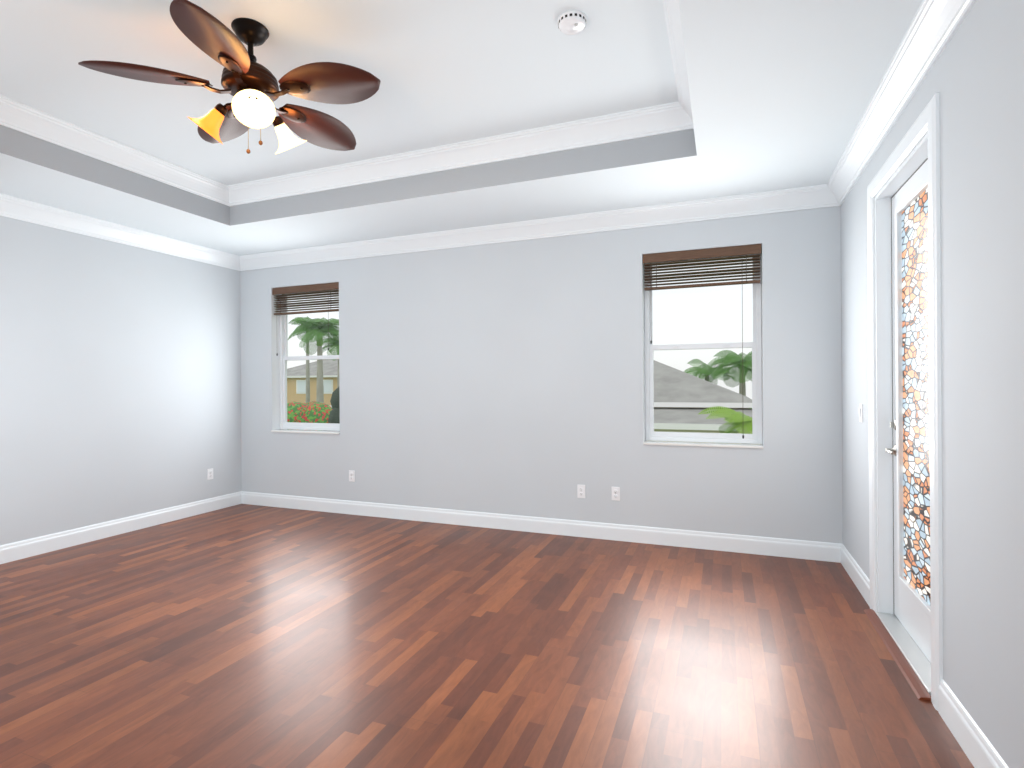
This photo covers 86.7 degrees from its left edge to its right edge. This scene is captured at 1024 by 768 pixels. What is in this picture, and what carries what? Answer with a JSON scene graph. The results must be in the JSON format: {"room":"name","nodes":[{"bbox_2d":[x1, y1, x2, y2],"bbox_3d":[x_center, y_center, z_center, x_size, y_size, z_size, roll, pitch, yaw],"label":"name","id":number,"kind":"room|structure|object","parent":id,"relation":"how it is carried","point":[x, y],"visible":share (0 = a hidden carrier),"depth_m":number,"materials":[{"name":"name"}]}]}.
{"room":"empty bedroom","nodes":[
{"label":"empty bedroom","id":0,"kind":"room"},
{"bbox_2d":[0,216,241,544],"bbox_3d":[-4.078,-0.208,3.700,0.220,3.100,5.179,0,0,21],"label":"wall","id":1,"kind":"structure","parent":0,"point":[120,380],"depth_m":4.76,"materials":[{"name":"paint"}]},
{"bbox_2d":[0,193,239,270],"bbox_3d":[-3.934,-1.329,3.647,0.100,0.140,4.950,0,0,21],"label":"crown molding","id":2,"kind":"structure","parent":1,"relation":"attached to","point":[10,206],"depth_m":4.72,"materials":[{"name":"white wood"}]},
{"bbox_2d":[0,492,239,563],"bbox_3d":[-3.956,1.274,3.662,0.016,0.136,5.130,0,0,21],"label":"baseboard","id":3,"kind":"structure","parent":1,"relation":"attached to","point":[10,552],"depth_m":4.74,"materials":[{"name":"white wood"}]},
{"bbox_2d":[207,468,212,479],"bbox_3d":[-3.168,0.947,5.700,0.010,0.114,0.070,0,0,21],"label":"electrical outlet","id":4,"kind":"object","parent":1,"relation":"attached to","point":[209,474],"visible":1,"depth_m":5.69,"materials":[{"name":"white plastic"}]},
{"bbox_2d":[0,0,922,255],"bbox_3d":[-1.265,-1.621,2.602,6.276,0.410,5.619,0,0,21],"label":"ceiling","id":5,"kind":"structure","parent":0,"point":[782,92],"depth_m":3.18,"materials":[{"name":"white paint"}]},
{"bbox_2d":[78,0,380,153],"bbox_3d":[-1.230,-1.412,2.659,1.272,0.629,1.266,0,0,21],"label":"ceiling fan","id":6,"kind":"object","parent":5,"relation":"hanging from","point":[249,83],"visible":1,"depth_m":2.55,"materials":[{"name":"brown wood"}]},
{"bbox_2d":[0,0,693,206],"bbox_3d":[-1.269,-1.656,2.592,3.936,0.140,3.259,0,0,21],"label":"crown molding","id":7,"kind":"structure","parent":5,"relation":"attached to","point":[581,133],"depth_m":3.80,"materials":[{"name":"white wood"}]},
{"bbox_2d":[557,10,586,34],"bbox_3d":[0.287,-1.715,2.588,0.140,0.042,0.140,0,0,21],"label":"smoke detector","id":8,"kind":"object","parent":5,"relation":"attached to","point":[572,22],"visible":0.98,"depth_m":2.56,"materials":[{"name":"white plastic"}]},
{"bbox_2d":[0,504,973,767],"bbox_3d":[-1.246,1.378,2.602,6.276,0.133,5.619,0,0,21],"label":"floor","id":9,"kind":"structure","parent":0,"point":[248,636],"depth_m":2.63,"materials":[{"name":"laminate"}]},
{"bbox_2d":[240,206,842,543],"bbox_3d":[-0.277,-0.232,5.117,5.836,3.100,0.220,0,0,21],"label":"wall","id":10,"kind":"structure","parent":0,"point":[505,378],"depth_m":4.77,"materials":[{"name":"paint"}]},
{"bbox_2d":[271,429,339,433],"bbox_3d":[-2.176,0.510,5.790,0.898,0.019,0.128,0,0,21],"label":"window sill","id":11,"kind":"structure","parent":10,"relation":"attached to","point":[309,431],"depth_m":5.74,"materials":[{"name":"wood"}]},
{"bbox_2d":[279,289,339,430],"bbox_3d":[-2.146,-0.275,5.880,0.896,1.546,0.074,0,0,21],"label":"window","id":12,"kind":"structure","parent":10,"relation":"in","point":[284,359],"depth_m":5.99,"materials":[{"name":"white"}]},
{"bbox_2d":[272,282,338,355],"bbox_3d":[-2.188,-0.677,5.779,0.888,0.741,0.067,0,0,21],"label":"window blind","id":13,"kind":"object","parent":12,"relation":"attached to","point":[322,288],"visible":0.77,"depth_m":5.76,"materials":[{"name":"brown wood"}]},
{"bbox_2d":[349,470,354,481],"bbox_3d":[-1.633,0.937,5.524,0.070,0.114,0.010,0,0,21],"label":"electrical outlet","id":14,"kind":"object","parent":10,"relation":"attached to","point":[351,475],"visible":1,"depth_m":5.52,"materials":[{"name":"white plastic"}]},
{"bbox_2d":[240,491,839,562],"bbox_3d":[-0.310,1.250,5.008,5.836,0.136,0.016,0,0,21],"label":"baseboard","id":15,"kind":"structure","parent":10,"relation":"attached to","point":[769,546],"depth_m":4.69,"materials":[{"name":"white wood"}]},
{"bbox_2d":[240,184,840,270],"bbox_3d":[-0.342,-1.352,4.969,5.836,0.140,0.100,0,0,21],"label":"crown molding","id":16,"kind":"structure","parent":10,"relation":"attached to","point":[808,197],"depth_m":4.67,"materials":[{"name":"white wood"}]},
{"bbox_2d":[577,485,584,497],"bbox_3d":[0.595,0.922,4.657,0.070,0.114,0.010,0,0,21],"label":"electrical outlet","id":17,"kind":"object","parent":10,"relation":"attached to","point":[580,491],"visible":1,"depth_m":4.66,"materials":[{"name":"white plastic"}]},
{"bbox_2d":[611,487,619,500],"bbox_3d":[0.870,0.920,4.550,0.070,0.114,0.010,0,0,21],"label":"electrical outlet","id":18,"kind":"object","parent":10,"relation":"attached to","point":[616,493],"visible":1,"depth_m":4.55,"materials":[{"name":"white plastic"}]},
{"bbox_2d":[644,254,761,443],"bbox_3d":[1.549,-0.299,4.442,0.896,1.546,0.074,0,0,21],"label":"window","id":19,"kind":"structure","parent":10,"relation":"in","point":[754,437],"depth_m":4.41,"materials":[{"name":"white"}]},
{"bbox_2d":[643,244,760,438],"bbox_3d":[1.510,-0.323,4.341,0.888,1.498,0.067,0,0,21],"label":"window blind","id":20,"kind":"object","parent":19,"relation":"attached to","point":[746,250],"visible":1,"depth_m":4.33,"materials":[{"name":"brown wood"}]},
{"bbox_2d":[643,441,762,448],"bbox_3d":[1.519,0.486,4.351,0.898,0.019,0.128,0,0,21],"label":"window sill","id":21,"kind":"structure","parent":10,"relation":"attached to","point":[758,446],"depth_m":4.31,"materials":[{"name":"wood"}]},
{"bbox_2d":[840,0,1023,767],"bbox_3d":[1.566,-0.244,1.503,0.220,3.100,5.179,0,0,21],"label":"wall","id":22,"kind":"structure","parent":0,"point":[974,78],"depth_m":1.85,"materials":[{"name":"paint"}]},
{"bbox_2d":[836,543,869,606],"bbox_3d":[2.247,1.234,3.555,0.016,0.136,0.830,0,0,21],"label":"baseboard","id":23,"kind":"structure","parent":22,"relation":"attached to","point":[862,582],"depth_m":3.53,"materials":[{"name":"white wood"}]},
{"bbox_2d":[858,404,862,422],"bbox_3d":[2.177,0.182,3.392,0.014,0.114,0.070,0,0,21],"label":"light switch","id":24,"kind":"object","parent":22,"relation":"attached to","point":[860,408],"visible":1,"depth_m":3.37,"materials":[{"name":"white plastic"}]},
{"bbox_2d":[824,0,976,207],"bbox_3d":[1.411,-1.363,1.566,0.100,0.140,4.950,0,0,21],"label":"crown molding","id":25,"kind":"structure","parent":22,"relation":"attached to","point":[932,28],"depth_m":2.46,"materials":[{"name":"white wood"}]},
{"bbox_2d":[876,612,930,695],"bbox_3d":[2.003,1.293,2.620,0.231,0.019,0.848,0,0,21],"label":"threshold","id":26,"kind":"object","parent":22,"relation":"attached to","point":[914,656],"visible":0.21,"depth_m":2.63,"materials":[{"name":"white wood"}]},
{"bbox_2d":[867,93,942,710],"bbox_3d":[1.992,0.073,2.621,0.238,2.460,1.090,0,0,21],"label":"door frame","id":27,"kind":"structure","parent":22,"relation":"attached to","point":[926,121],"depth_m":3.03,"materials":[{"name":"white wood"}]},
{"bbox_2d":[885,158,930,662],"bbox_3d":[1.964,0.122,2.629,0.099,2.318,0.855,0,0,21],"label":"door","id":28,"kind":"structure","parent":22,"relation":"in","point":[909,451],"depth_m":2.75,"materials":[{"name":"white"}]},
{"bbox_2d":[938,679,1008,767],"bbox_3d":[1.119,1.241,0.657,0.016,0.136,3.210,0,0,21],"label":"baseboard","id":29,"kind":"structure","parent":22,"relation":"attached to","point":[980,751],"depth_m":1.91,"materials":[{"name":"white wood"}]},
{"label":"outside","id":30,"kind":"structure","parent":0,"visible":0},
{"label":"lawn","id":31,"kind":"structure","parent":30,"visible":0},
{"bbox_2d":[288,317,324,402],"bbox_3d":[-20.619,-1.065,55.135,4.586,11.624,3.518,0,0,21],"label":"palm","id":32,"kind":"object","parent":31,"relation":"on","point":[307,376],"depth_m":54.84,"materials":[{"name":"green plant"}]},
{"bbox_2d":[287,401,331,430],"bbox_3d":[-8.314,2.649,20.809,6.680,4.038,3.888,0,0,21],"label":"shrubs","id":33,"kind":"object","parent":31,"relation":"on","point":[295,408],"depth_m":19.28,"materials":[{"name":"green plant"}]},
{"bbox_2d":[287,359,337,406],"bbox_3d":[-21.223,0.802,66.659,15.060,7.898,11.060,0,0,21],"label":"house","id":34,"kind":"structure","parent":31,"relation":"on","point":[329,366],"depth_m":62.41,"materials":[{"name":"brown"}]},
{"bbox_2d":[288,317,338,402],"bbox_3d":[-14.793,-0.196,42.172,4.940,9.810,4.495,0,0,21],"label":"palm","id":35,"kind":"object","parent":31,"relation":"on","point":[316,329],"depth_m":41.76,"materials":[{"name":"green plant"}]},
{"bbox_2d":[316,333,338,387],"bbox_3d":[-15.740,0.035,49.979,4.944,9.360,4.255,0,0,21],"label":"palm","id":36,"kind":"object","parent":31,"relation":"on","point":[335,346],"depth_m":49.49,"materials":[{"name":"green plant"}]},
{"bbox_2d":[321,387,339,430],"bbox_3d":[-4.106,2.315,12.957,1.113,4.651,1.406,0,0,21],"label":"tree","id":37,"kind":"object","parent":31,"relation":"on","point":[335,410],"depth_m":12.74,"materials":[{"name":"plant"}]},
{"bbox_2d":[654,360,751,443],"bbox_3d":[3.631,1.542,28.310,20.930,6.098,13.270,0,0,21],"label":"house","id":38,"kind":"structure","parent":31,"relation":"on","point":[688,398],"depth_m":22.61,"materials":[{"name":"grey"}]},
{"bbox_2d":[685,359,738,384],"bbox_3d":[16.803,1.149,45.965,4.914,6.712,5.030,0,0,21],"label":"palm","id":39,"kind":"object","parent":31,"relation":"on","point":[704,372],"depth_m":45.88,"materials":[{"name":"green plant"}]},
{"bbox_2d":[698,406,751,433],"bbox_3d":[5.162,2.537,11.970,2.010,4.087,1.850,0,0,21],"label":"palm","id":40,"kind":"object","parent":31,"relation":"on","point":[741,423],"depth_m":11.83,"materials":[{"name":"green plant"}]},
{"bbox_2d":[706,350,751,395],"bbox_3d":[16.859,0.941,39.960,4.869,7.129,4.919,0,0,21],"label":"palm","id":41,"kind":"object","parent":31,"relation":"on","point":[741,372],"depth_m":39.77,"materials":[{"name":"green plant"}]}
]}

